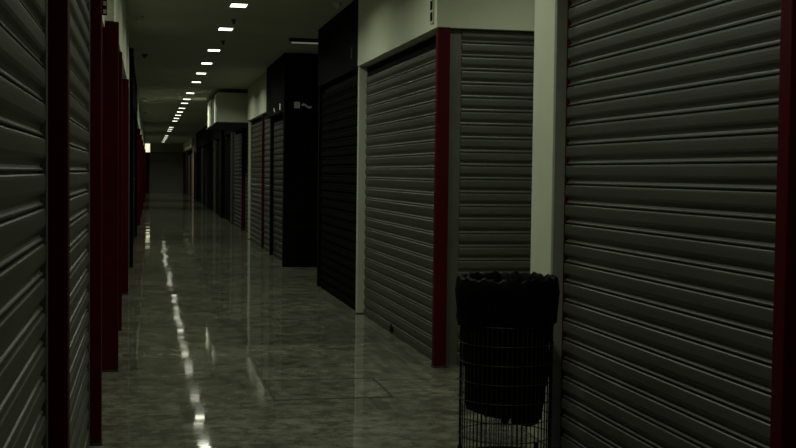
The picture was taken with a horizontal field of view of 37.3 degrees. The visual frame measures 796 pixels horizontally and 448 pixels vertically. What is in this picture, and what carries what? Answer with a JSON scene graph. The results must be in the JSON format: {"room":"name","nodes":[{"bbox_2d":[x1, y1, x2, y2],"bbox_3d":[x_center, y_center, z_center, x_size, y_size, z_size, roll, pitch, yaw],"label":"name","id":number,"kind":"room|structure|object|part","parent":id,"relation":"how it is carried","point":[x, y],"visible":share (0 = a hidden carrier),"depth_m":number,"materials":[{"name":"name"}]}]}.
{"room":"shopping mall","nodes":[
{"label":"shopping mall","id":0,"kind":"room"},
{"bbox_2d":[102,15,104,26],"bbox_3d":[-1.996,-1.746,7.254,0.300,0.800,2.160,0,3,-12],"label":"wall","id":1,"kind":"structure","parent":0,"point":[103,16],"depth_m":8.17,"materials":[{"name":"beige paint"}]},
{"bbox_2d":[105,0,129,271],"bbox_3d":[-3.170,-0.771,12.922,0.365,3.260,9.320,0,3,-12],"label":"wall","id":2,"kind":"structure","parent":0,"point":[116,9],"depth_m":12.08,"materials":[{"name":"beige paint"}]},
{"bbox_2d":[137,88,141,134],"bbox_3d":[-7.707,-3.014,34.360,0.385,0.720,17.380,0,3,-12],"label":"wall","id":3,"kind":"structure","parent":0,"point":[139,121],"depth_m":29.33,"materials":[{"name":"beige paint"}]},
{"bbox_2d":[142,121,144,144],"bbox_3d":[-13.330,-4.219,60.945,0.425,0.720,36.980,0,3,-12],"label":"wall","id":4,"kind":"structure","parent":0,"point":[143,139],"depth_m":51.29,"materials":[{"name":"beige paint"}]},
{"bbox_2d":[146,150,196,191],"bbox_3d":[-14.879,-3.770,79.721,8.000,3.260,0.280,0,3,-12],"label":"wall","id":5,"kind":"structure","parent":0,"point":[196,150],"depth_m":79.65,"materials":[{"name":"paint"}]},
{"bbox_2d":[149,153,183,191],"bbox_3d":[-15.584,-3.451,79.377,2.320,2.634,0.068,0,3,-12],"label":"roller shutter","id":6,"kind":"object","parent":5,"relation":"attached to","point":[166,170],"visible":0.98,"depth_m":79.36,"materials":[{"name":"grey paint"}]},
{"bbox_3d":[-16.691,-3.405,79.150,0.060,2.535,0.056,0,3,-12],"label":"guide rail","id":7,"kind":"part","parent":6,"relation":"part of","materials":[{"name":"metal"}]},
{"bbox_3d":[-14.480,-3.398,79.620,0.060,2.535,0.056,0,3,-12],"label":"guide rail","id":8,"kind":"part","parent":6,"relation":"part of","materials":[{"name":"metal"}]},
{"bbox_2d":[185,151,192,193],"bbox_3d":[-13.686,-3.395,77.371,0.440,2.740,4.800,0,3,-12],"label":"wall","id":9,"kind":"structure","parent":0,"point":[186,152],"depth_m":76.17,"materials":[{"name":"paint"}]},
{"bbox_2d":[183,137,196,151],"bbox_3d":[-12.528,-4.771,71.722,0.630,0.520,16.200,0,3,-12],"label":"wall","id":10,"kind":"structure","parent":0,"point":[189,144],"depth_m":67.52,"materials":[{"name":"beige paint"}]},
{"bbox_2d":[196,126,218,147],"bbox_3d":[-7.404,-3.557,47.129,0.520,0.720,19.500,0,3,-12],"label":"wall","id":11,"kind":"structure","parent":0,"point":[203,137],"depth_m":47.50,"materials":[{"name":"black paint"}]},
{"bbox_2d":[208,92,247,126],"bbox_3d":[-3.723,-2.656,28.151,1.400,0.650,4.400,0,3,-12],"label":"wall","id":12,"kind":"structure","parent":0,"point":[228,107],"depth_m":25.93,"materials":[{"name":"beige paint"}]},
{"bbox_2d":[211,97,213,124],"bbox_3d":[-4.353,-2.640,27.711,0.015,0.638,1.000,0,3,-12],"label":"trim","id":13,"kind":"structure","parent":12,"relation":"attached to","point":[212,99],"depth_m":27.63,"materials":[{"name":"white paint"}]},
{"bbox_2d":[206,122,247,129],"bbox_3d":[-3.747,-2.322,28.161,1.440,0.022,4.440,0,3,-12],"label":"trim","id":14,"kind":"structure","parent":12,"relation":"attached to","point":[217,125],"depth_m":27.74,"materials":[{"name":"black metal"}]},
{"bbox_2d":[245,128,247,232],"bbox_3d":[-3.366,-1.022,27.200,0.068,2.535,3.150,0,3,-12],"label":"roller shutter","id":15,"kind":"object","parent":12,"relation":"attached to","point":[246,145],"visible":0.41,"depth_m":28.34,"materials":[{"name":"brown paint"}]},
{"bbox_2d":[224,130,241,135],"bbox_3d":[-4.474,-2.933,33.376,0.500,0.720,6.050,0,3,-12],"label":"wall","id":16,"kind":"structure","parent":0,"point":[226,132],"depth_m":33.88,"materials":[{"name":"black paint"}]},
{"bbox_2d":[225,136,233,222],"bbox_3d":[-4.917,-1.353,34.505,0.068,2.535,3.600,0,3,-12],"label":"roller shutter","id":17,"kind":"object","parent":16,"relation":"attached to","point":[227,141],"visible":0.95,"depth_m":34.65,"materials":[{"name":"paint"}]},
{"bbox_3d":[-4.544,-1.274,32.777,0.056,2.535,0.060,0,3,-12],"label":"guide rail","id":18,"kind":"part","parent":17,"relation":"part of","materials":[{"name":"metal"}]},
{"bbox_2d":[233,132,241,227],"bbox_3d":[-4.124,-1.183,30.767,0.068,2.535,3.650,0,3,-12],"label":"roller shutter","id":19,"kind":"object","parent":16,"relation":"attached to","point":[237,138],"visible":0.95,"depth_m":31.15,"materials":[{"name":"brown paint"}]},
{"bbox_2d":[125,0,353,143],"bbox_3d":[-6.039,-3.615,38.104,8.000,0.200,85.300,0,3,-12],"label":"ceiling","id":20,"kind":"structure","parent":0,"point":[176,36],"depth_m":17.08,"materials":[{"name":"grey paint"}]},
{"bbox_2d":[148,143,184,152],"bbox_3d":[-15.597,-5.101,79.272,2.800,0.580,0.140,0,3,-12],"label":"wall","id":21,"kind":"structure","parent":20,"relation":"attached to","point":[174,148],"depth_m":79.22,"materials":[{"name":"grey paint"}]},
{"bbox_2d":[145,143,149,151],"bbox_3d":[-16.729,-5.080,78.823,0.340,0.590,0.273,0,3,-12],"label":"lightbox","id":22,"kind":"object","parent":21,"relation":"attached to","point":[147,146],"visible":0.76,"depth_m":78.68,"materials":[{"name":"white plastic"}]},
{"bbox_2d":[206,49,221,51],"bbox_3d":[-2.748,-2.595,17.616,0.210,0.008,0.300,0,3,-12],"label":"recessed light","id":23,"kind":"object","parent":20,"relation":"in","point":[214,50],"visible":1,"depth_m":17.63,"materials":[{"name":"white plastic"}]},
{"bbox_2d":[217,27,234,30],"bbox_3d":[-2.188,-2.475,14.977,0.210,0.008,0.300,0,3,-12],"label":"recessed light","id":24,"kind":"object","parent":20,"relation":"in","point":[218,28],"visible":1,"depth_m":14.91,"materials":[{"name":"white plastic"}]},
{"bbox_2d":[219,28,232,30],"bbox_3d":[-2.188,-2.475,14.977,0.170,0.005,0.260,0,3,-12],"label":"diffuser","id":25,"kind":"object","parent":24,"relation":"attached to","point":[221,29],"depth_m":15.01,"materials":[{"name":"beige plastic"}]},
{"bbox_2d":[228,3,249,7],"bbox_3d":[-1.731,-2.377,12.827,0.210,0.008,0.300,0,3,-12],"label":"recessed light","id":26,"kind":"object","parent":20,"relation":"in","point":[238,5],"visible":1,"depth_m":12.82,"materials":[{"name":"white plastic"}]},
{"bbox_2d":[230,4,246,6],"bbox_3d":[-1.731,-2.378,12.827,0.170,0.005,0.260,0,3,-12],"label":"diffuser","id":27,"kind":"object","parent":26,"relation":"attached to","point":[231,5],"depth_m":12.83,"materials":[{"name":"beige plastic"}]},
{"bbox_2d":[289,38,317,43],"bbox_3d":[-1.136,-2.468,16.020,0.684,0.085,0.100,0,3,-12],"label":"light","id":28,"kind":"object","parent":20,"relation":"attached to","point":[293,40],"visible":0.53,"depth_m":15.95,"materials":[{"name":"white"}]},
{"bbox_2d":[247,72,266,120],"bbox_3d":[-2.492,-2.469,23.076,0.500,0.720,4.845,0,3,-12],"label":"wall","id":29,"kind":"structure","parent":0,"point":[256,100],"depth_m":23.27,"materials":[{"name":"beige paint"}]},
{"bbox_2d":[250,117,261,245],"bbox_3d":[-2.839,-0.874,23.896,0.068,2.535,2.870,0,3,-12],"label":"roller shutter","id":30,"kind":"object","parent":29,"relation":"attached to","point":[256,125],"visible":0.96,"depth_m":24.00,"materials":[{"name":"grey metal"}]},
{"bbox_2d":[264,114,269,251],"bbox_3d":[-2.341,-0.768,21.551,0.068,2.535,1.570,0,3,-12],"label":"roller shutter","id":31,"kind":"object","parent":29,"relation":"attached to","point":[267,121],"visible":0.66,"depth_m":21.81,"materials":[{"name":"grey metal"}]},
{"bbox_3d":[-2.492,-0.801,22.290,0.056,2.535,0.060,0,3,-12],"label":"guide rail","id":32,"kind":"part","parent":31,"relation":"part of","materials":[{"name":"metal"}]},
{"bbox_2d":[90,192,559,447],"bbox_3d":[-6.080,-0.158,38.252,8.000,0.200,85.300,0,3,-12],"label":"floor","id":33,"kind":"structure","parent":0,"point":[209,316],"depth_m":9.00,"materials":[{"name":"tile"}]},
{"bbox_2d":[48,0,69,447],"bbox_3d":[-1.041,0.003,3.611,0.077,2.560,0.102,0,3,-12],"label":"post","id":34,"kind":"object","parent":33,"relation":"on","point":[58,10],"visible":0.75,"depth_m":3.57,"materials":[{"name":"metal"}]},
{"bbox_2d":[90,0,106,445],"bbox_3d":[-1.583,-0.115,6.213,0.096,2.560,0.122,0,3,-12],"label":"post","id":35,"kind":"object","parent":33,"relation":"on","point":[98,8],"visible":0.88,"depth_m":6.16,"materials":[{"name":"metal"}]},
{"bbox_3d":[-1.608,1.158,6.265,0.077,0.012,0.122,0,3,-12],"label":"plate","id":36,"kind":"part","parent":35,"relation":"part of","materials":[{"name":"metal"}]},
{"bbox_2d":[102,21,118,371],"bbox_3d":[-2.074,-0.207,8.473,0.144,2.540,0.092,0,3,-12],"label":"post","id":37,"kind":"object","parent":33,"relation":"on","point":[110,32],"visible":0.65,"depth_m":8.44,"materials":[{"name":"metal"}]},
{"bbox_3d":[-2.090,1.056,8.527,0.144,0.012,0.092,0,3,-12],"label":"plate","id":38,"kind":"part","parent":37,"relation":"part of","materials":[{"name":"metal"}]},
{"bbox_2d":[118,52,122,330],"bbox_3d":[-2.539,-0.287,10.612,0.123,2.505,0.092,0,3,-12],"label":"post","id":39,"kind":"object","parent":33,"relation":"on","point":[120,53],"visible":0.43,"depth_m":10.58,"materials":[{"name":"metal"}]},
{"bbox_2d":[122,79,128,293],"bbox_3d":[-3.205,-0.430,13.769,0.131,2.505,0.092,0,3,-12],"label":"post","id":40,"kind":"object","parent":33,"relation":"on","point":[125,82],"visible":0.53,"depth_m":13.73,"materials":[{"name":"metal"}]},
{"bbox_2d":[129,48,136,267],"bbox_3d":[-5.025,-1.167,21.700,0.400,3.256,8.600,0,3,-12],"label":"kiosk","id":41,"kind":"object","parent":33,"relation":"on","point":[133,84],"visible":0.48,"depth_m":17.58,"materials":[{"name":"black paint"}]},
{"bbox_3d":[-4.164,-0.983,17.644,0.400,3.256,0.300,0,3,-12],"label":"panel","id":42,"kind":"part","parent":41,"relation":"part of","materials":[{"name":"black paint"}]},
{"bbox_3d":[-5.911,-0.997,25.843,0.390,2.540,0.150,0,3,-12],"label":"corner post","id":43,"kind":"part","parent":41,"relation":"part of","materials":[{"name":"metal"}]},
{"bbox_2d":[137,129,139,225],"bbox_3d":[-6.841,-1.227,30.982,0.157,2.538,0.172,0,3,-12],"label":"post","id":44,"kind":"object","parent":33,"relation":"on","point":[138,130],"visible":0.59,"depth_m":30.91,"materials":[{"name":"metal"}]},
{"bbox_2d":[142,140,142,209],"bbox_3d":[-9.345,-1.765,42.859,0.191,2.538,0.172,0,3,-12],"label":"post","id":45,"kind":"object","parent":33,"relation":"on","point":[142,140],"visible":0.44,"depth_m":42.79,"materials":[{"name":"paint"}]},
{"bbox_2d":[143,145,144,203],"bbox_3d":[-11.169,-2.157,51.510,0.216,2.538,0.172,0,3,-12],"label":"post","id":46,"kind":"object","parent":33,"relation":"on","point":[143,145],"visible":0.47,"depth_m":51.44,"materials":[{"name":"metal"}]},
{"bbox_2d":[187,154,189,193],"bbox_3d":[-13.289,-3.179,74.805,0.152,2.538,0.212,0,3,-12],"label":"post","id":47,"kind":"object","parent":33,"relation":"on","point":[187,154],"visible":0.53,"depth_m":74.70,"materials":[{"name":"metal"}]},
{"bbox_2d":[190,152,192,195],"bbox_3d":[-12.110,-2.920,69.081,0.152,2.538,0.212,0,3,-12],"label":"post","id":48,"kind":"object","parent":33,"relation":"on","point":[190,152],"visible":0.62,"depth_m":68.97,"materials":[{"name":"metal"}]},
{"bbox_2d":[191,152,192,196],"bbox_3d":[-11.574,-2.806,66.590,0.068,2.535,4.800,0,3,-12],"label":"roller shutter","id":49,"kind":"object","parent":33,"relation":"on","point":[191,152],"visible":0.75,"depth_m":67.70,"materials":[{"name":"grey metal"}]},
{"bbox_2d":[193,148,195,197],"bbox_3d":[-11.036,-2.777,63.943,0.182,2.718,0.312,0,3,-12],"label":"post","id":50,"kind":"object","parent":33,"relation":"on","point":[194,149],"visible":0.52,"depth_m":63.78,"materials":[{"name":"metal"}]},
{"bbox_2d":[196,148,201,200],"bbox_3d":[-9.609,-2.738,57.136,0.282,3.256,0.712,0,3,-12],"label":"column","id":51,"kind":"structure","parent":33,"relation":"on","point":[197,154],"depth_m":56.81,"materials":[{"name":"paint"}]},
{"bbox_2d":[201,146,202,203],"bbox_3d":[-8.618,-2.146,51.960,0.082,2.538,0.132,0,3,-12],"label":"post","id":52,"kind":"object","parent":33,"relation":"on","point":[202,146],"visible":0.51,"depth_m":51.92,"materials":[{"name":"metal"}]},
{"bbox_2d":[206,144,206,206],"bbox_3d":[-7.720,-1.947,47.575,0.072,2.538,0.132,0,3,-12],"label":"post","id":53,"kind":"object","parent":33,"relation":"on","point":[206,144],"visible":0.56,"depth_m":47.52,"materials":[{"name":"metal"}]},
{"bbox_2d":[213,140,215,212],"bbox_3d":[-6.416,-1.662,41.275,0.082,2.538,0.132,0,3,-12],"label":"post","id":54,"kind":"object","parent":33,"relation":"on","point":[214,170],"visible":1,"depth_m":41.23,"materials":[{"name":"metal"}]},
{"bbox_2d":[219,130,230,217],"bbox_3d":[-5.413,-1.826,36.988,0.342,3.256,1.212,0,3,-12],"label":"column","id":55,"kind":"structure","parent":33,"relation":"on","point":[221,132],"depth_m":36.42,"materials":[{"name":"paint"}]},
{"bbox_2d":[230,132,232,223],"bbox_3d":[-4.600,-1.270,32.622,0.062,2.538,0.112,0,3,-12],"label":"post","id":56,"kind":"object","parent":33,"relation":"on","point":[231,192],"visible":1,"depth_m":32.58,"materials":[{"name":"metal"}]},
{"bbox_2d":[241,128,245,230],"bbox_3d":[-3.776,-1.098,28.834,0.102,2.538,0.132,0,3,-12],"label":"post","id":57,"kind":"object","parent":33,"relation":"on","point":[243,129],"visible":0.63,"depth_m":28.78,"materials":[{"name":"metal"}]},
{"bbox_2d":[247,121,250,238],"bbox_3d":[-3.170,-0.943,25.378,0.112,2.538,0.132,0,3,-12],"label":"post","id":58,"kind":"object","parent":33,"relation":"on","point":[249,122],"visible":0.56,"depth_m":25.32,"materials":[{"name":"paint"}]},
{"bbox_2d":[261,114,264,247],"bbox_3d":[-2.532,-0.808,22.399,0.122,2.538,0.112,0,3,-12],"label":"post","id":59,"kind":"object","parent":33,"relation":"on","point":[263,115],"visible":0.48,"depth_m":22.35,"materials":[{"name":"metal"}]},
{"bbox_2d":[266,53,318,266],"bbox_3d":[-1.100,-1.026,19.517,1.907,3.256,2.807,0,3,-12],"label":"wall","id":60,"kind":"structure","parent":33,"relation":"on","point":[292,89],"depth_m":18.03,"materials":[{"name":"black paint"}]},
{"bbox_3d":[-2.178,-0.651,20.680,0.130,2.380,0.120,0,3,-12],"label":"corner post","id":61,"kind":"part","parent":60,"relation":"part of","materials":[{"name":"black metal"}]},
{"bbox_2d":[273,116,282,260],"bbox_3d":[-1.890,-0.669,19.379,0.068,2.535,2.430,0,3,-12],"label":"roller shutter","id":62,"kind":"object","parent":60,"relation":"attached to","point":[278,122],"visible":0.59,"depth_m":19.86,"materials":[{"name":"brown paint"}]},
{"bbox_3d":[-2.132,-0.722,20.548,0.056,2.535,0.040,0,3,-12],"label":"guide rail","id":63,"kind":"part","parent":62,"relation":"part of","materials":[{"name":"metal"}]},
{"bbox_3d":[-0.823,-0.968,18.231,1.900,3.256,0.160,0,3,-12],"label":"panel","id":64,"kind":"part","parent":60,"relation":"part of","materials":[{"name":"black paint"}]},
{"bbox_2d":[263,378,393,399],"bbox_3d":[-0.481,1.105,7.930,0.780,0.002,0.720,0,3,-12],"label":"floor hatch","id":65,"kind":"object","parent":33,"relation":"on","point":[377,382],"visible":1,"depth_m":7.74,"materials":[{"name":"metal"}]},
{"bbox_2d":[355,66,366,313],"bbox_3d":[-0.373,-0.343,12.149,0.105,2.538,0.092,0,3,-12],"label":"post","id":66,"kind":"object","parent":33,"relation":"on","point":[362,71],"visible":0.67,"depth_m":12.11,"materials":[{"name":"paint"}]},
{"bbox_2d":[431,27,449,367],"bbox_3d":[0.322,-0.193,8.824,0.107,2.538,0.082,0,3,-12],"label":"post","id":67,"kind":"object","parent":33,"relation":"on","point":[442,81],"visible":1,"depth_m":8.79,"materials":[{"name":"metal"}]},
{"bbox_3d":[0.306,1.069,8.878,0.107,0.012,0.082,0,3,-12],"label":"plate","id":68,"kind":"part","parent":67,"relation":"part of","materials":[{"name":"metal"}]},
{"bbox_2d":[458,320,553,447],"bbox_3d":[0.533,0.752,5.837,0.477,0.912,0.477,0,3,-23],"label":"basket","id":69,"kind":"object","parent":33,"relation":"on","point":[548,396],"visible":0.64,"depth_m":5.67,"materials":[{"name":"grey metal"}]},
{"bbox_3d":[0.528,1.165,5.854,0.442,0.025,0.442,0,3,-12],"label":"plate","id":70,"kind":"part","parent":69,"relation":"part of","materials":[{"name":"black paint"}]},
{"bbox_2d":[455,270,559,426],"bbox_3d":[0.534,0.618,5.831,0.507,0.746,0.509,0,3,-12],"label":"liner","id":71,"kind":"object","parent":69,"relation":"in","point":[515,298],"visible":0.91,"depth_m":5.65,"materials":[{"name":"black plastic"}]},
{"bbox_2d":[770,0,795,447],"bbox_3d":[1.346,0.025,4.010,0.112,2.540,0.089,0,3,-12],"label":"post","id":72,"kind":"object","parent":33,"relation":"on","point":[783,383],"visible":1,"depth_m":3.99,"materials":[{"name":"metal"}]},
{"bbox_2d":[358,0,534,66],"bbox_3d":[1.264,-1.893,10.681,2.700,0.720,3.380,0,3,-12],"label":"wall","id":73,"kind":"structure","parent":0,"point":[386,28],"depth_m":9.37,"materials":[{"name":"beige paint"}]},
{"bbox_2d":[363,36,435,358],"bbox_3d":[0.009,-0.268,10.535,0.085,2.535,3.230,0,3,-12],"label":"roller shutter","id":74,"kind":"object","parent":73,"relation":"attached to","point":[400,90],"visible":0.69,"depth_m":10.33,"materials":[{"name":"grey metal"}]},
{"bbox_3d":[-0.302,-0.338,12.093,0.047,2.535,0.050,0,3,-12],"label":"guide rail","id":75,"kind":"part","parent":74,"relation":"part of","materials":[{"name":"grey metal"}]},
{"bbox_2d":[430,0,434,23],"bbox_3d":[0.256,-1.603,8.884,0.016,0.190,0.090,0,3,-12],"label":"air vent","id":76,"kind":"object","parent":73,"relation":"in","point":[431,1],"visible":1,"depth_m":8.87,"materials":[{"name":"metal"}]},
{"bbox_2d":[446,29,533,364],"bbox_3d":[1.467,-0.194,9.160,2.305,2.540,0.068,0,3,-12],"label":"roller shutter","id":77,"kind":"object","parent":73,"relation":"attached to","point":[492,72],"visible":0.34,"depth_m":8.96,"materials":[{"name":"grey metal"}]},
{"bbox_3d":[0.399,-0.195,8.940,0.125,2.535,0.056,0,3,-12],"label":"guide rail","id":78,"kind":"part","parent":77,"relation":"part of","materials":[{"name":"metal"}]},
{"bbox_2d":[528,0,555,443],"bbox_3d":[2.203,-0.441,6.720,2.900,3.260,0.340,0,3,-12],"label":"pillar","id":79,"kind":"structure","parent":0,"point":[545,10],"depth_m":6.41,"materials":[{"name":"beige paint"}]},
{"bbox_2d":[551,0,567,446],"bbox_3d":[0.857,-0.075,6.260,0.073,2.536,0.027,0,3,-12],"label":"trim","id":80,"kind":"structure","parent":79,"relation":"attached to","point":[561,16],"depth_m":6.24,"materials":[{"name":"grey paint"}]},
{"bbox_3d":[0.356,-0.832,15.323,2.540,3.260,0.025,0,3,-12],"label":"wall","id":81,"kind":"structure","parent":0,"visible":0},
{"bbox_2d":[320,71,357,309],"bbox_3d":[-0.654,-0.405,13.555,0.068,2.535,2.760,0,3,-12],"label":"roller shutter","id":82,"kind":"object","parent":81,"relation":"attached to","point":[340,98],"visible":0.66,"depth_m":13.47,"materials":[{"name":"paint"}]},
{"bbox_3d":[-0.931,-0.466,14.890,0.056,2.535,0.030,0,3,-12],"label":"guide rail","id":83,"kind":"part","parent":82,"relation":"part of","materials":[{"name":"black metal"}]},
{"bbox_2d":[318,0,362,86],"bbox_3d":[-0.524,-2.031,13.550,0.405,0.728,2.964,0,3,-12],"label":"fascia","id":84,"kind":"object","parent":81,"relation":"attached to","point":[338,38],"visible":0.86,"depth_m":13.35,"materials":[{"name":"black paint"}]},
{"bbox_3d":[-1.156,-1.623,3.457,0.365,0.700,5.580,0,3,-12],"label":"wall","id":85,"kind":"structure","parent":0,"visible":0},
{"bbox_2d":[0,0,47,447],"bbox_3d":[-0.799,0.079,2.198,0.068,2.535,2.740,0,3,-12],"label":"roller shutter","id":86,"kind":"object","parent":85,"relation":"attached to","point":[23,23],"visible":1,"depth_m":2.89,"materials":[{"name":"grey metal"}]},
{"bbox_3d":[-1.078,0.020,3.507,0.068,2.535,0.060,0,3,-12],"label":"guide rail","id":87,"kind":"part","parent":86,"relation":"part of","materials":[{"name":"metal"}]},
{"bbox_2d":[70,0,89,447],"bbox_3d":[-1.372,-0.043,4.895,0.068,2.535,2.520,0,3,-12],"label":"roller shutter","id":88,"kind":"object","parent":85,"relation":"attached to","point":[79,9],"visible":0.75,"depth_m":5.31,"materials":[{"name":"grey metal"}]},
{"bbox_3d":[-1.627,-0.098,6.097,0.068,2.535,0.060,0,3,-12],"label":"guide rail","id":89,"kind":"part","parent":88,"relation":"part of","materials":[{"name":"metal"}]},
{"bbox_3d":[1.286,-1.652,5.038,0.400,0.720,2.460,0,3,-12],"label":"wall","id":90,"kind":"structure","parent":0,"visible":0},
{"bbox_2d":[560,0,780,447],"bbox_3d":[1.141,-0.024,5.152,0.068,2.535,2.258,0,3,-12],"label":"roller shutter","id":91,"kind":"object","parent":90,"relation":"attached to","point":[671,132],"visible":0.8,"depth_m":4.99,"materials":[{"name":"grey metal"}]},
{"bbox_3d":[0.912,-0.073,6.242,0.062,2.535,0.028,0,3,-12],"label":"guide rail","id":92,"kind":"part","parent":91,"relation":"part of","materials":[{"name":"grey metal"}]}
]}

